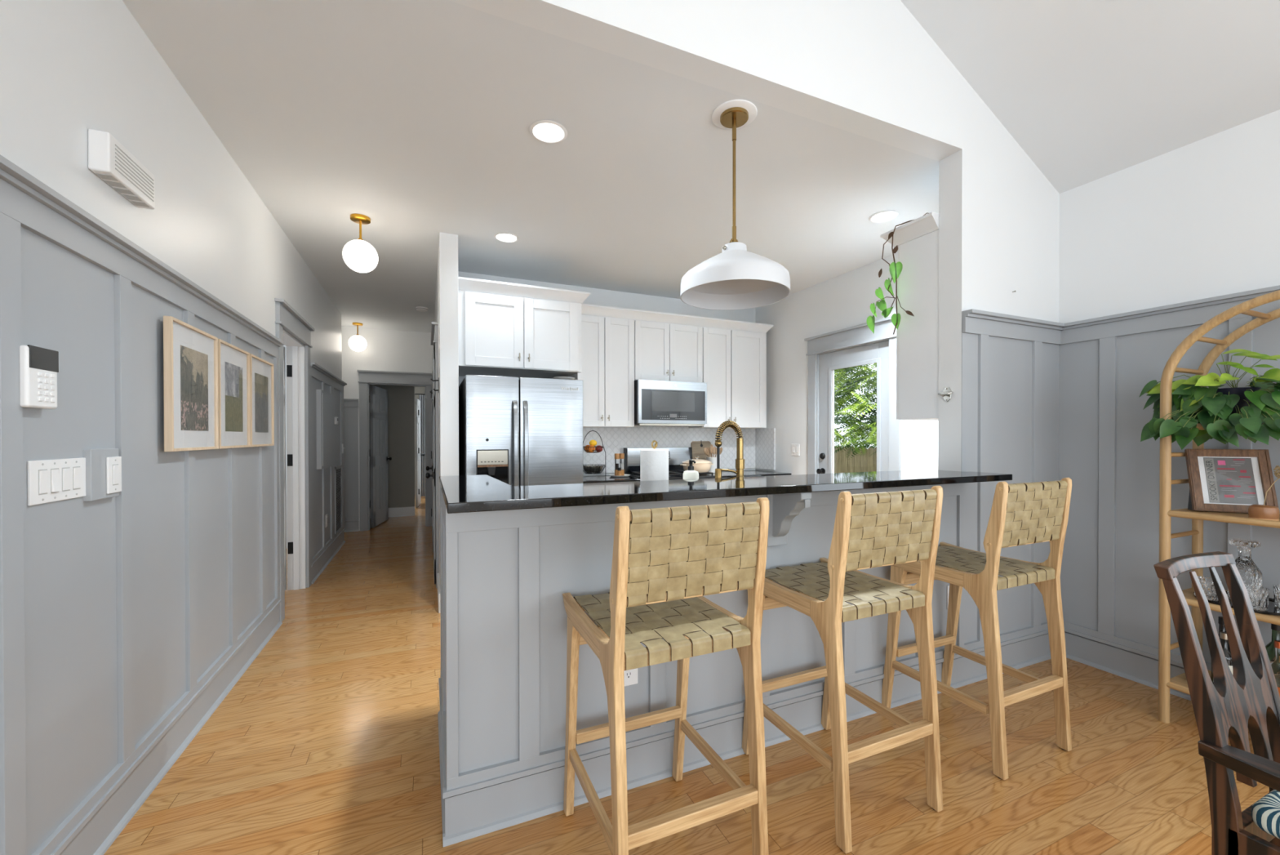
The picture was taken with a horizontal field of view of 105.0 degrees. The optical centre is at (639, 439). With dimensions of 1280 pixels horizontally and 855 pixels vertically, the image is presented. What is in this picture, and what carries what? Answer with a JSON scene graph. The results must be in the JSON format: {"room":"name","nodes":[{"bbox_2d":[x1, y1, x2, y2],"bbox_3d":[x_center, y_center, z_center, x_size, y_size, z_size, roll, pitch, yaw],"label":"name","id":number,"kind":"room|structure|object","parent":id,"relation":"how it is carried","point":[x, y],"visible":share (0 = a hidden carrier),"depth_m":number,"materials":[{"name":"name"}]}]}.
{"room":"dining room","nodes":[
{"label":"dining room","id":0,"kind":"room"},
{"bbox_2d":[0,0,342,531],"bbox_3d":[-1.436,-0.243,0.716,0.130,3.100,11.660,0,0,-23],"label":"wall","id":1,"kind":"structure","parent":0,"point":[68,68],"depth_m":1.83,"materials":[{"name":"white paint"}]},
{"bbox_2d":[19,344,58,408],"bbox_3d":[-1.595,-0.163,1.298,0.032,0.160,0.116,0,0,-23],"label":"alarm keypad","id":2,"kind":"object","parent":1,"relation":"attached to","point":[38,366],"visible":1,"depth_m":1.28,"materials":[{"name":"white plastic"}]},
{"bbox_2d":[26,457,85,506],"bbox_3d":[-1.640,0.114,1.378,0.012,0.117,0.236,0,0,-23],"label":"light switch","id":3,"kind":"object","parent":1,"relation":"attached to","point":[57,479],"visible":1,"depth_m":1.37,"materials":[{"name":"white plastic"}]},
{"bbox_2d":[83,448,119,501],"bbox_3d":[-1.722,0.109,1.570,0.022,0.159,0.150,0,0,-23],"label":"trim","id":4,"kind":"structure","parent":1,"relation":"attached to","point":[95,459],"depth_m":1.53,"materials":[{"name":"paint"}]},
{"bbox_2d":[106,456,121,493],"bbox_3d":[-1.722,0.116,1.611,0.010,0.118,0.075,0,0,-23],"label":"light switch","id":5,"kind":"object","parent":1,"relation":"attached to","point":[113,464],"visible":1,"depth_m":1.60,"materials":[{"name":"white plastic"}]},
{"bbox_2d":[88,128,155,208],"bbox_3d":[-1.752,-0.906,1.669,0.054,0.128,0.285,0,0,-23],"label":"door chime","id":6,"kind":"object","parent":1,"relation":"attached to","point":[108,158],"visible":1,"depth_m":1.61,"materials":[{"name":"white plastic"}]},
{"bbox_2d":[0,154,284,854],"bbox_3d":[-1.478,0.245,1.050,0.055,1.820,5.200,0,0,-23],"label":"wall paneling","id":7,"kind":"structure","parent":1,"relation":"attached to","point":[117,613],"depth_m":1.57,"materials":[{"name":"blue paint"}]},
{"bbox_2d":[59,604,282,854],"bbox_3d":[-1.488,1.234,1.052,0.032,0.142,5.200,0,0,-23],"label":"baseboard","id":8,"kind":"structure","parent":1,"relation":"attached to","point":[99,833],"depth_m":1.91,"materials":[{"name":"blue paint"}]},
{"bbox_2d":[163,315,218,451],"bbox_3d":[-1.940,-0.219,2.136,0.026,0.531,0.465,0,0,-23],"label":"framed print","id":9,"kind":"object","parent":1,"relation":"attached to","point":[190,353],"visible":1,"depth_m":2.10,"materials":[{"name":"brown wood"}]},
{"bbox_2d":[217,338,250,448],"bbox_3d":[-2.129,-0.222,2.571,0.026,0.531,0.445,0,0,-23],"label":"framed print","id":10,"kind":"object","parent":1,"relation":"attached to","point":[233,362],"visible":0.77,"depth_m":2.56,"materials":[{"name":"brown wood"}]},
{"bbox_2d":[249,353,274,446],"bbox_3d":[-2.315,-0.224,3.000,0.026,0.531,0.450,0,0,-23],"label":"framed print","id":11,"kind":"object","parent":1,"relation":"attached to","point":[261,371],"visible":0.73,"depth_m":3.01,"materials":[{"name":"brown wood"}]},
{"bbox_2d":[283,346,293,590],"bbox_3d":[-3.344,0.248,4.043,0.843,2.060,0.041,0,0,-20],"label":"door","id":12,"kind":"structure","parent":1,"relation":"in","point":[289,367],"depth_m":4.16,"materials":[{"name":"white paint"}]},
{"bbox_2d":[283,329,306,590],"bbox_3d":[-2.798,0.238,3.862,0.130,2.100,0.790,0,0,-23],"label":"trim","id":13,"kind":"structure","parent":1,"relation":"attached to","point":[295,384],"depth_m":4.20,"materials":[{"name":"white paint"}]},
{"bbox_2d":[274,297,315,622],"bbox_3d":[-2.715,0.152,3.898,0.052,2.272,1.040,0,0,-23],"label":"trim","id":14,"kind":"structure","parent":1,"relation":"attached to","point":[286,317],"depth_m":3.73,"materials":[{"name":"blue paint"}]},
{"bbox_2d":[315,389,333,469],"bbox_3d":[-3.176,-0.098,4.960,0.053,0.760,0.630,0,0,-23],"label":"door","id":15,"kind":"structure","parent":1,"relation":"in","point":[324,400],"depth_m":4.78,"materials":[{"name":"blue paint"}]},
{"bbox_2d":[310,362,346,566],"bbox_3d":[-3.292,0.220,5.234,0.055,1.820,1.900,0,0,-23],"label":"trim","id":16,"kind":"structure","parent":1,"relation":"attached to","point":[322,481],"depth_m":4.92,"materials":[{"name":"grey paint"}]},
{"bbox_2d":[311,531,345,583],"bbox_3d":[-3.302,1.209,5.235,0.032,0.142,1.900,0,0,-23],"label":"baseboard","id":17,"kind":"structure","parent":1,"relation":"attached to","point":[317,568],"depth_m":5.03,"materials":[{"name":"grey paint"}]},
{"bbox_2d":[334,464,342,536],"bbox_3d":[-3.523,0.697,5.731,0.024,0.780,0.470,0,0,-23],"label":"air vent","id":18,"kind":"object","parent":1,"relation":"in","point":[338,469],"visible":0.94,"depth_m":5.75,"materials":[{"name":"grey metal"}]},
{"bbox_2d":[341,325,433,530],"bbox_3d":[-4.280,-0.142,6.716,2.690,2.827,0.110,0,0,-23],"label":"wall","id":19,"kind":"structure","parent":0,"point":[386,349],"depth_m":6.93,"materials":[{"name":"white paint"}]},
{"bbox_2d":[343,398,358,520],"bbox_3d":[-4.231,0.282,6.650,0.725,1.680,0.055,0,0,-23],"label":"trim","id":20,"kind":"structure","parent":19,"relation":"attached to","point":[350,405],"depth_m":6.78,"materials":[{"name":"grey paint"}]},
{"bbox_2d":[368,385,391,527],"bbox_3d":[-3.857,0.242,7.319,0.105,2.030,0.824,0,0,-12],"label":"door","id":21,"kind":"structure","parent":19,"relation":"in","point":[379,505],"depth_m":7.27,"materials":[{"name":"grey paint"}]},
{"bbox_2d":[357,369,431,530],"bbox_3d":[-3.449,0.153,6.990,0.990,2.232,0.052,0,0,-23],"label":"trim","id":22,"kind":"structure","parent":19,"relation":"attached to","point":[366,376],"depth_m":6.87,"materials":[{"name":"blue paint"}]},
{"bbox_2d":[369,384,414,507],"bbox_3d":[-4.860,-0.147,7.702,2.410,2.827,0.100,0,0,-23],"label":"wall","id":23,"kind":"structure","parent":0,"point":[401,399],"depth_m":8.05,"materials":[{"name":"beige paint"}]},
{"bbox_2d":[388,506,414,516],"bbox_3d":[-4.790,1.191,7.677,2.310,0.150,0.016,0,0,-23],"label":"baseboard","id":24,"kind":"structure","parent":23,"relation":"attached to","point":[398,511],"depth_m":8.05,"materials":[{"name":"white paint"}]},
{"bbox_2d":[434,231,458,579],"bbox_3d":[-3.227,-0.150,7.832,0.130,2.827,9.060,0,0,-23],"label":"wall","id":25,"kind":"structure","parent":0,"point":[446,300],"depth_m":3.68,"materials":[{"name":"white paint"}]},
{"bbox_2d":[414,398,424,506],"bbox_3d":[-4.178,0.245,9.338,0.115,2.000,0.739,0,0,-19],"label":"door","id":26,"kind":"structure","parent":25,"relation":"in","point":[417,402],"depth_m":9.07,"materials":[{"name":"white paint"}]},
{"bbox_2d":[426,370,433,552],"bbox_3d":[-2.478,0.251,5.816,0.103,2.030,0.740,0,0,-23],"label":"door","id":27,"kind":"structure","parent":25,"relation":"in","point":[428,468],"depth_m":5.77,"materials":[{"name":"grey paint"}]},
{"bbox_2d":[425,345,435,583],"bbox_3d":[-1.989,0.222,4.687,0.103,2.100,0.820,0,0,-23],"label":"door","id":28,"kind":"structure","parent":25,"relation":"in","point":[428,475],"depth_m":4.33,"materials":[{"name":"grey paint"}]},
{"bbox_2d":[431,321,439,587],"bbox_3d":[-1.966,0.136,4.696,0.052,2.292,1.060,0,0,-23],"label":"trim","id":29,"kind":"structure","parent":25,"relation":"attached to","point":[434,325],"depth_m":4.24,"materials":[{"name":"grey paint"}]},
{"bbox_3d":[-4.952,-0.966,10.382,0.980,0.024,0.024,0,0,-23],"label":"curtain rod","id":30,"kind":"object","parent":25,"relation":"attached to","visible":0},
{"bbox_2d":[418,394,425,496],"bbox_3d":[-4.640,0.133,10.527,0.180,2.170,0.076,0,0,-23],"label":"window curtain","id":31,"kind":"object","parent":30,"relation":"hanging from","point":[421,397],"visible":0.56,"depth_m":10.52,"materials":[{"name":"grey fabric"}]},
{"bbox_2d":[122,0,938,332],"bbox_3d":[-2.449,-1.619,7.016,6.300,0.120,11.160,0,0,-23],"label":"ceiling","id":32,"kind":"structure","parent":0,"point":[413,117],"depth_m":2.67,"materials":[{"name":"white paint"}]},
{"bbox_2d":[348,322,366,351],"bbox_3d":[-3.783,-1.367,6.581,0.216,0.376,0.216,0,0,-23],"label":"globe light","id":33,"kind":"object","parent":32,"relation":"hanging from","point":[357,343],"visible":1,"depth_m":6.52,"materials":[{"name":"white glass"}]},
{"bbox_2d":[342,213,377,272],"bbox_3d":[-1.936,-1.349,3.403,0.216,0.376,0.216,0,0,-23],"label":"globe light","id":34,"kind":"object","parent":32,"relation":"hanging from","point":[358,255],"visible":1,"depth_m":3.34,"materials":[{"name":"white glass"}]},
{"bbox_2d":[529,120,567,142],"bbox_3d":[-0.455,-1.527,2.442,0.186,0.008,0.186,0,0,-23],"label":"recessed light","id":35,"kind":"object","parent":32,"relation":"in","point":[544,131],"visible":1,"depth_m":2.44,"materials":[{"name":"white plastic"}]},
{"bbox_2d":[680,99,790,310],"bbox_3d":[0.445,-1.105,2.320,0.508,0.855,0.508,0,0,-23],"label":"pendant light","id":36,"kind":"object","parent":32,"relation":"hanging from","point":[736,277],"visible":1,"depth_m":2.30,"materials":[{"name":"white plastic"}]},
{"bbox_2d":[868,210,898,222],"bbox_3d":[1.680,-1.536,3.390,0.186,0.008,0.186,0,0,-23],"label":"recessed light","id":37,"kind":"object","parent":32,"relation":"in","point":[884,215],"visible":1,"depth_m":3.38,"materials":[{"name":"white plastic"}]},
{"bbox_2d":[457,271,755,475],"bbox_3d":[-0.190,-0.137,5.214,3.360,2.827,0.100,0,0,-23],"label":"wall","id":38,"kind":"structure","parent":0,"point":[602,297],"depth_m":5.21,"materials":[{"name":"white paint"}]},
{"bbox_2d":[457,289,581,379],"bbox_3d":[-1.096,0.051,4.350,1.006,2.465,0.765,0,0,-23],"label":"upper cabinet","id":39,"kind":"object","parent":38,"relation":"attached to","point":[500,335],"visible":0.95,"depth_m":4.03,"materials":[{"name":"white paint"}]},
{"bbox_2d":[580,314,634,427],"bbox_3d":[-0.422,-0.659,4.856,0.683,1.073,0.365,0,0,-23],"label":"upper cabinet","id":40,"kind":"object","parent":38,"relation":"attached to","point":[607,343],"visible":0.78,"depth_m":4.75,"materials":[{"name":"white paint"}]},
{"bbox_2d":[634,319,702,382],"bbox_3d":[0.249,-0.896,5.145,0.778,0.605,0.365,0,0,-23],"label":"upper cabinet","id":41,"kind":"object","parent":38,"relation":"attached to","point":[663,351],"visible":0.86,"depth_m":5.00,"materials":[{"name":"white paint"}]},
{"bbox_2d":[634,379,706,426],"bbox_3d":[0.262,-0.365,5.123,0.772,0.447,0.398,0,0,-23],"label":"microwave","id":42,"kind":"object","parent":41,"relation":"attached to","point":[656,402],"visible":0.92,"depth_m":4.93,"materials":[{"name":"metal"}]},
{"bbox_2d":[582,426,755,473],"bbox_3d":[0.244,-0.140,5.341,2.459,0.970,0.012,0,0,-23],"label":"backsplash","id":43,"kind":"structure","parent":38,"relation":"attached to","point":[614,439],"depth_m":5.32,"materials":[{"name":"white tile"}]},
{"bbox_2d":[688,326,766,428],"bbox_3d":[0.988,-0.665,5.467,0.832,1.073,0.365,0,0,-23],"label":"upper cabinet","id":44,"kind":"object","parent":38,"relation":"attached to","point":[735,361],"visible":0.82,"depth_m":5.33,"materials":[{"name":"white paint"}]},
{"bbox_2d":[457,276,773,333],"bbox_3d":[-0.031,-1.227,4.801,3.328,0.093,0.768,0,0,-23],"label":"crown molding","id":45,"kind":"structure","parent":44,"relation":"on","point":[590,309],"depth_m":4.67,"materials":[{"name":"white paint"}]},
{"bbox_2d":[103,494,1269,854],"bbox_3d":[-1.027,1.315,4.140,6.600,0.060,17.600,0,0,-23],"label":"floor","id":46,"kind":"structure","parent":0,"point":[327,743],"depth_m":1.89,"materials":[{"name":"brown wood"}]},
{"bbox_2d":[458,374,582,485],"bbox_3d":[-1.031,0.392,4.165,0.896,1.745,0.941,0,0,-23],"label":"refrigerator","id":47,"kind":"object","parent":46,"relation":"on","point":[513,431],"visible":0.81,"depth_m":3.78,"materials":[{"name":"metal"}]},
{"bbox_2d":[562,497,769,854],"bbox_3d":[0.048,0.732,1.554,0.459,1.136,0.564,0,0,-23],"label":"bar stool","id":48,"kind":"object","parent":46,"relation":"on","point":[665,561],"visible":1,"depth_m":1.36,"materials":[{"name":"brown wood"}]},
{"bbox_2d":[623,446,715,479],"bbox_3d":[0.351,0.673,4.992,0.830,1.170,0.718,0,0,-23],"label":"stove","id":49,"kind":"object","parent":46,"relation":"on","point":[677,455],"depth_m":5.12,"materials":[{"name":"silver metal"}]},
{"bbox_2d":[625,472,715,479],"bbox_3d":[0.325,0.367,4.982,0.777,0.022,0.600,0,0,-23],"label":"cooktop","id":50,"kind":"object","parent":49,"relation":"in","point":[671,475],"depth_m":4.84,"materials":[{"name":"black glass"}]},
{"bbox_2d":[680,462,713,472],"bbox_3d":[0.576,0.285,4.971,0.372,0.092,0.292,0,0,-23],"label":"pot","id":51,"kind":"object","parent":49,"relation":"on","point":[700,467],"depth_m":4.85,"materials":[{"name":"beige ceramic"}]},
{"bbox_2d":[742,485,942,853],"bbox_3d":[0.738,0.729,1.878,0.459,1.136,0.564,0,0,-23],"label":"bar stool","id":52,"kind":"object","parent":46,"relation":"on","point":[875,529],"visible":0.97,"depth_m":1.67,"materials":[{"name":"brown wood"}]},
{"bbox_2d":[881,477,1071,779],"bbox_3d":[1.475,0.726,2.205,0.459,1.136,0.564,0,0,-23],"label":"bar stool","id":53,"kind":"object","parent":46,"relation":"on","point":[1015,519],"visible":0.9,"depth_m":2.02,"materials":[{"name":"brown wood"}]},
{"bbox_2d":[1153,551,1279,854],"bbox_3d":[1.528,0.804,1.032,0.449,0.995,0.565,0,0,-23],"label":"dining chair","id":54,"kind":"object","parent":46,"relation":"on","point":[1226,708],"visible":1,"depth_m":1.16,"materials":[{"name":"brown wood"}]},
{"bbox_2d":[1251,789,1279,839],"bbox_3d":[1.556,0.829,0.957,0.290,0.063,0.406,0,0,-23],"label":"seat cushion","id":55,"kind":"object","parent":54,"relation":"on","point":[1265,812],"depth_m":1.07,"materials":[{"name":"multicoloured fabric"}]},
{"bbox_2d":[1158,289,1279,723],"bbox_3d":[2.713,0.348,1.941,0.356,1.894,0.847,0,0,-23],"label":"bar shelf","id":56,"kind":"object","parent":46,"relation":"on","point":[1179,682],"visible":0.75,"depth_m":2.23,"materials":[{"name":"wood"}]},
{"bbox_2d":[1138,348,1279,449],"bbox_3d":[2.594,-0.170,2.130,0.470,0.433,0.593,0,0,-23],"label":"pothos","id":57,"kind":"object","parent":56,"relation":"on","point":[1223,413],"visible":0.96,"depth_m":2.10,"materials":[{"name":"green plant"}]},
{"bbox_2d":[1207,386,1261,419],"bbox_3d":[2.602,-0.145,2.168,0.176,0.155,0.175,0,0,-23],"label":"pot","id":58,"kind":"object","parent":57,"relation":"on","point":[1240,391],"depth_m":2.10,"materials":[{"name":"black ceramic"}]},
{"bbox_2d":[1212,631,1232,682],"bbox_3d":[2.558,0.976,2.150,0.070,0.260,0.068,0,0,-23],"label":"bottle","id":59,"kind":"object","parent":56,"relation":"on","point":[1223,635],"visible":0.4,"depth_m":2.14,"materials":[{"name":"clear glass"}]},
{"bbox_2d":[1184,448,1278,513],"bbox_3d":[2.638,0.186,2.195,0.262,0.285,0.088,0,0,26],"label":"picture frame","id":60,"kind":"object","parent":56,"relation":"on","point":[1220,480],"visible":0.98,"depth_m":2.20,"materials":[{"name":"brown wood"}]},
{"bbox_2d":[1193,591,1279,615],"bbox_3d":[2.629,0.705,2.125,0.312,0.012,0.312,0,0,-23],"label":"tray","id":61,"kind":"object","parent":56,"relation":"on","point":[1272,610],"visible":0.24,"depth_m":2.06,"materials":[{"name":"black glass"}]},
{"bbox_2d":[1193,575,1222,600],"bbox_3d":[2.518,0.662,2.180,0.084,0.088,0.084,0,0,-23],"label":"tumbler","id":62,"kind":"object","parent":61,"relation":"on","point":[1206,583],"visible":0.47,"depth_m":2.15,"materials":[{"name":"clear glass"}]},
{"bbox_2d":[1226,537,1262,599],"bbox_3d":[2.649,0.573,2.153,0.098,0.266,0.098,0,0,-23],"label":"decanter","id":63,"kind":"object","parent":61,"relation":"on","point":[1250,573],"visible":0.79,"depth_m":2.13,"materials":[{"name":"clear glass"}]},
{"bbox_2d":[1244,583,1269,610],"bbox_3d":[2.571,0.662,2.058,0.084,0.088,0.084,0,0,-23],"label":"tumbler","id":64,"kind":"object","parent":61,"relation":"on","point":[1259,596],"visible":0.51,"depth_m":2.03,"materials":[{"name":"clear glass"}]},
{"bbox_2d":[1248,504,1279,520],"bbox_3d":[2.548,0.298,2.007,0.080,0.059,0.080,0,0,-23],"label":"bud vase","id":65,"kind":"object","parent":56,"relation":"on","point":[1266,512],"visible":0.95,"depth_m":1.98,"materials":[{"name":"ceramic"}]},
{"bbox_2d":[1265,623,1279,660],"bbox_3d":[2.706,0.941,2.089,0.072,0.330,0.072,0,0,-23],"label":"bottle","id":66,"kind":"object","parent":56,"relation":"on","point":[1270,648],"visible":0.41,"depth_m":2.08,"materials":[{"name":"green glass"}]},
{"bbox_3d":[0.420,0.803,2.533,2.380,0.780,0.616,0,0,-23],"label":"base cabinet","id":67,"kind":"object","parent":46,"relation":"on","visible":0},
{"bbox_3d":[0.417,0.394,2.537,2.380,0.030,0.631,0,0,-23],"label":"countertop","id":68,"kind":"structure","parent":67,"relation":"on","visible":0},
{"bbox_2d":[651,440,657,448],"bbox_3d":[0.067,0.192,2.276,0.144,0.378,0.143,0,0,-23],"label":"towel stand","id":69,"kind":"object","parent":68,"relation":"on","point":[655,446],"visible":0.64,"depth_m":2.27,"materials":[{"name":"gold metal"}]},
{"bbox_2d":[640,448,668,480],"bbox_3d":[0.067,0.206,2.276,0.131,0.322,0.131,0,0,-23],"label":"paper towel roll","id":70,"kind":"object","parent":69,"relation":"on","point":[654,463],"visible":0.44,"depth_m":2.22,"materials":[{"name":"white paper"}]},
{"bbox_2d":[715,420,744,477],"bbox_3d":[0.441,0.143,2.394,0.172,0.472,0.060,0,0,-23],"label":"kitchen faucet","id":71,"kind":"object","parent":68,"relation":"on","point":[740,460],"visible":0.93,"depth_m":2.39,"materials":[{"name":"gold metal"}]},
{"bbox_3d":[-0.353,0.789,4.743,0.650,0.782,0.616,0,0,-23],"label":"base cabinet","id":72,"kind":"object","parent":46,"relation":"on","visible":0},
{"bbox_2d":[582,474,639,483],"bbox_3d":[-0.351,0.381,4.734,0.650,0.030,0.632,0,0,-23],"label":"countertop","id":73,"kind":"structure","parent":72,"relation":"on","point":[586,478],"depth_m":4.57,"materials":[{"name":"black stone"}]},
{"bbox_2d":[582,430,605,476],"bbox_3d":[-0.457,0.138,4.762,0.267,0.454,0.256,0,0,-23],"label":"fruit stand","id":74,"kind":"object","parent":73,"relation":"on","point":[592,468],"visible":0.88,"depth_m":4.70,"materials":[{"name":"black metal"}]},
{"bbox_3d":[1.082,0.783,5.365,0.904,0.782,0.616,0,0,-23],"label":"base cabinet","id":75,"kind":"object","parent":46,"relation":"on","visible":0},
{"bbox_2d":[709,469,791,477],"bbox_3d":[1.081,0.376,5.355,0.896,0.030,0.632,0,0,-23],"label":"countertop","id":76,"kind":"structure","parent":75,"relation":"on","point":[748,473],"depth_m":5.21,"materials":[{"name":"black stone"}]},
{"bbox_2d":[690,440,711,459],"bbox_3d":[0.694,0.186,5.502,0.256,0.351,0.070,0,0,-23],"label":"cutting board","id":77,"kind":"object","parent":76,"relation":"on","point":[698,446],"visible":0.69,"depth_m":5.49,"materials":[{"name":"brown wood"}]},
{"bbox_2d":[448,0,1059,471],"bbox_3d":[0.546,-0.673,2.169,4.667,3.937,0.128,0,0,-23],"label":"wall","id":78,"kind":"structure","parent":0,"point":[868,68],"depth_m":2.40,"materials":[{"name":"white paint"}]},
{"bbox_2d":[866,212,927,334],"bbox_3d":[1.508,-0.948,2.885,0.082,0.658,0.373,0,0,-40],"label":"trailing vine","id":79,"kind":"object","parent":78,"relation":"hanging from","point":[895,268],"visible":0.97,"depth_m":2.91,"materials":[{"name":"green plant"}]},
{"bbox_2d":[896,229,938,420],"bbox_3d":[2.048,-0.648,3.040,0.972,1.057,0.274,0,0,-23],"label":"upper cabinet","id":80,"kind":"object","parent":78,"relation":"attached to","point":[917,282],"visible":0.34,"depth_m":2.84,"materials":[{"name":"white paint"}]},
{"bbox_2d":[880,212,938,246],"bbox_3d":[2.008,-1.209,3.053,1.032,0.084,0.333,0,0,-23],"label":"crown molding","id":81,"kind":"structure","parent":80,"relation":"on","point":[928,223],"depth_m":2.82,"materials":[{"name":"white paint"}]},
{"bbox_2d":[961,308,1065,653],"bbox_3d":[2.124,0.230,2.758,0.890,1.820,0.055,0,0,-23],"label":"trim","id":82,"kind":"structure","parent":78,"relation":"attached to","point":[1010,363],"depth_m":2.75,"materials":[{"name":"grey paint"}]},
{"bbox_2d":[755,253,937,475],"bbox_3d":[1.997,-0.135,4.544,0.120,2.827,3.070,0,0,-23],"label":"wall","id":83,"kind":"structure","parent":0,"point":[844,300],"depth_m":5.07,"materials":[{"name":"white paint"}]},
{"bbox_2d":[755,427,774,470],"bbox_3d":[1.441,0.107,5.665,0.010,0.470,0.348,0,0,-23],"label":"backsplash","id":84,"kind":"structure","parent":83,"relation":"attached to","point":[764,437],"depth_m":5.65,"materials":[{"name":"white tile"}]},
{"bbox_2d":[816,340,888,473],"bbox_3d":[1.946,0.213,4.528,0.108,2.112,0.839,0,0,-23],"label":"door","id":85,"kind":"structure","parent":83,"relation":"in","point":[877,353],"depth_m":4.52,"materials":[{"name":"grey paint"}]},
{"bbox_2d":[804,315,901,474],"bbox_3d":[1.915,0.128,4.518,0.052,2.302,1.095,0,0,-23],"label":"trim","id":86,"kind":"structure","parent":83,"relation":"attached to","point":[860,334],"depth_m":4.39,"materials":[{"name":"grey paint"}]},
{"bbox_2d":[900,0,1279,193],"bbox_3d":[1.730,-2.041,-0.836,4.737,1.325,6.312,0,0,-23],"label":"ceiling","id":87,"kind":"structure","parent":0,"point":[1090,91],"depth_m":2.33,"materials":[{"name":"white paint"}]},
{"bbox_2d":[1058,109,1279,667],"bbox_3d":[3.836,-0.095,0.089,0.130,2.800,6.312,0,0,-23],"label":"wall","id":88,"kind":"structure","parent":0,"point":[1198,220],"depth_m":2.49,"materials":[{"name":"white paint"}]},
{"bbox_2d":[1064,631,1191,700],"bbox_3d":[2.784,1.221,2.322,0.032,0.142,1.392,0,0,-23],"label":"baseboard","id":89,"kind":"structure","parent":88,"relation":"attached to","point":[1131,665],"depth_m":2.69,"materials":[{"name":"grey paint"}]},
{"bbox_2d":[1058,284,1279,670],"bbox_3d":[2.773,0.232,2.311,0.055,1.820,1.392,0,0,-23],"label":"wall paneling","id":90,"kind":"structure","parent":88,"relation":"attached to","point":[1109,580],"depth_m":2.65,"materials":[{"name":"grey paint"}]},
{"bbox_3d":[0.390,0.749,2.469,2.526,1.090,0.788,0,0,-23],"label":"wall","id":91,"kind":"structure","parent":0,"visible":0},
{"bbox_2d":[437,710,444,833],"bbox_3d":[-0.783,1.227,1.963,0.032,0.142,0.788,0,0,-23],"label":"baseboard","id":92,"kind":"structure","parent":91,"relation":"attached to","point":[442,800],"depth_m":1.89,"materials":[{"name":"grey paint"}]},
{"bbox_2d":[438,486,446,786],"bbox_3d":[-0.782,0.678,1.961,0.028,0.940,0.788,0,0,-23],"label":"trim","id":93,"kind":"structure","parent":91,"relation":"attached to","point":[442,681],"depth_m":1.97,"materials":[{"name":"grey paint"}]},
{"bbox_2d":[442,483,964,798],"bbox_3d":[0.537,0.676,2.088,2.558,0.940,0.028,0,0,-23],"label":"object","id":94,"kind":"structure","parent":91,"relation":"attached to","point":[508,572],"depth_m":1.74,"materials":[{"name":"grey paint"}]},
{"bbox_2d":[439,469,1012,513],"bbox_3d":[0.439,0.187,2.374,2.588,0.030,1.035,0,0,-23],"label":"countertop","id":95,"kind":"structure","parent":91,"relation":"on","point":[484,492],"depth_m":1.82,"materials":[{"name":"black stone"}]},
{"bbox_2d":[442,633,1050,846],"bbox_3d":[0.947,1.224,2.266,3.448,0.142,0.032,0,0,-23],"label":"baseboard","id":96,"kind":"structure","parent":91,"relation":"attached to","point":[469,815],"depth_m":1.88,"materials":[{"name":"blue paint"}]},
{"bbox_2d":[766,492,811,546],"bbox_3d":[0.615,0.329,2.016,0.104,0.245,0.208,0,0,-23],"label":"corbel","id":97,"kind":"object","parent":91,"relation":"attached to","point":[784,508],"visible":0.74,"depth_m":2.03,"materials":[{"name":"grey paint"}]},
{"label":"outside","id":98,"kind":"structure","parent":0,"visible":0},
{"bbox_3d":[6.133,1.576,8.118,10.300,0.050,14.000,0,0,-23],"label":"ground","id":99,"kind":"structure","parent":98,"visible":0},
{"bbox_2d":[834,363,876,455],"bbox_3d":[2.916,-0.694,7.847,2.274,4.508,4.548,0,0,-23],"label":"tree","id":100,"kind":"object","parent":99,"relation":"on","point":[858,406],"visible":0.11,"depth_m":7.10,"materials":[{"name":"green plant"}]},
{"bbox_2d":[834,445,876,472],"bbox_3d":[3.939,0.828,9.111,0.070,1.439,10.575,0,0,-23],"label":"fence","id":101,"kind":"object","parent":99,"relation":"on","point":[867,462],"visible":0.02,"depth_m":9.01,"materials":[{"name":"beige wood"}]},
{"bbox_2d":[834,364,876,457],"bbox_3d":[3.735,-0.927,8.265,2.066,4.968,6.079,0,0,-20],"label":"tree","id":102,"kind":"object","parent":99,"relation":"on","point":[872,399],"visible":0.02,"depth_m":8.13,"materials":[{"name":"green plant"}]},
{"bbox_2d":[834,363,876,448],"bbox_3d":[5.017,-1.307,10.049,3.323,5.702,9.079,0,0,-23],"label":"tree","id":103,"kind":"object","parent":99,"relation":"on","point":[863,416],"visible":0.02,"depth_m":10.27,"materials":[{"name":"green plant"}]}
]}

